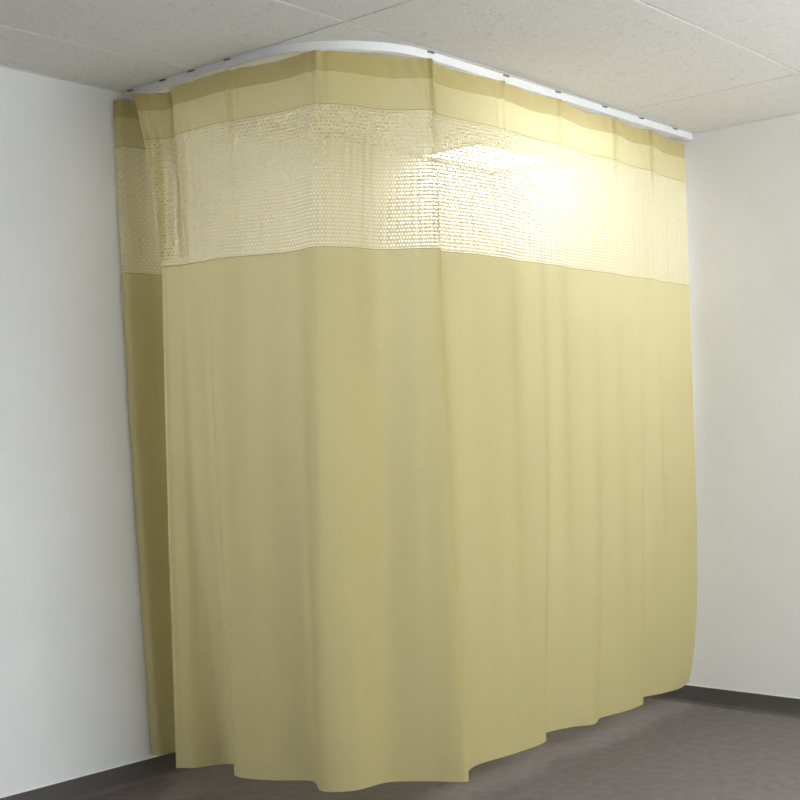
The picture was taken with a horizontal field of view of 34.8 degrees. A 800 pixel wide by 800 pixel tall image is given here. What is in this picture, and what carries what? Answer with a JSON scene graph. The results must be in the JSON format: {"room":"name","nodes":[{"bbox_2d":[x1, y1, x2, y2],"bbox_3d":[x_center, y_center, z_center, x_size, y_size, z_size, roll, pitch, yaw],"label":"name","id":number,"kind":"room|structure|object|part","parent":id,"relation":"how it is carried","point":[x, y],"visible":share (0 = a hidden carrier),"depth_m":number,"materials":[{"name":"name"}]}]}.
{"room":"hospital room","nodes":[
{"label":"hospital room","id":0,"kind":"room"},
{"bbox_2d":[0,67,495,796],"bbox_3d":[-2.028,0.090,3.728,0.100,2.700,7.800,-3,-2,41],"label":"wall","id":1,"kind":"structure","parent":0,"point":[74,697],"depth_m":4.60,"materials":[{"name":"paint"}]},
{"bbox_2d":[0,752,194,799],"bbox_3d":[-1.946,1.397,3.663,0.012,0.081,7.600,-3,-2,41],"label":"baseboard","id":2,"kind":"structure","parent":1,"relation":"attached to","point":[107,781],"depth_m":4.66,"materials":[{"name":"plastic"}]},
{"bbox_2d":[0,65,493,172],"bbox_3d":[-2.023,-1.159,3.719,0.012,0.002,7.600,-3,-2,41],"label":"trim","id":3,"kind":"structure","parent":1,"relation":"attached to","point":[0,65],"depth_m":4.68,"materials":[{"name":"paint"}]},
{"bbox_2d":[0,0,799,158],"bbox_3d":[0.375,-1.287,1.613,6.394,0.015,7.594,-3,-2,41],"label":"ceiling","id":4,"kind":"structure","parent":0,"point":[638,58],"depth_m":4.29,"materials":[{"name":"tile"}]},
{"bbox_2d":[123,40,691,140],"bbox_3d":[0.307,-1.189,4.940,2.580,0.030,0.881,-1,-1,-23],"label":"track","id":5,"kind":"object","parent":4,"relation":"attached to","point":[335,45],"visible":0.94,"depth_m":4.55,"materials":[{"name":"white plastic"}]},
{"bbox_2d":[113,49,697,791],"bbox_3d":[0.325,0.054,4.913,2.609,2.486,0.930,-1,-1,-25],"label":"privacy curtain","id":6,"kind":"object","parent":5,"relation":"hanging from","point":[405,514],"visible":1,"depth_m":4.51,"materials":[{"name":"fabric"}]},
{"bbox_3d":[0.296,-0.746,4.903,2.591,0.473,0.891,-1,-1,-23],"label":"net panel","id":7,"kind":"part","parent":6,"relation":"part of","materials":[{"name":"beige fabric"}]},
{"bbox_2d":[421,142,550,170],"bbox_3d":[0.427,-1.206,6.217,0.368,0.060,0.581,-3,-2,41],"label":"ceiling light","id":8,"kind":"object","parent":4,"relation":"attached to","point":[478,142],"visible":0.12,"depth_m":6.22,"materials":[{"name":"paint"}]},
{"bbox_2d":[85,697,799,799],"bbox_3d":[0.455,1.369,1.554,6.600,0.100,7.800,-3,-2,41],"label":"floor","id":9,"kind":"structure","parent":0,"point":[657,749],"depth_m":4.75,"materials":[{"name":"carpet"}]},
{"bbox_2d":[493,113,799,697],"bbox_3d":[2.953,-0.043,4.478,6.400,2.700,0.100,-3,-2,41],"label":"wall","id":10,"kind":"structure","parent":0,"point":[742,184],"depth_m":5.67,"materials":[{"name":"paint"}]},
{"bbox_2d":[507,112,799,169],"bbox_3d":[2.883,-1.290,4.459,6.388,0.002,0.012,-3,-2,41],"label":"trim","id":11,"kind":"structure","parent":10,"relation":"attached to","point":[798,112],"depth_m":5.68,"materials":[{"name":"paint"}]},
{"bbox_2d":[644,684,799,717],"bbox_3d":[2.955,1.266,4.407,6.400,0.081,0.012,-3,-2,41],"label":"baseboard","id":12,"kind":"structure","parent":10,"relation":"attached to","point":[728,699],"depth_m":5.69,"materials":[{"name":"plastic"}]}
]}

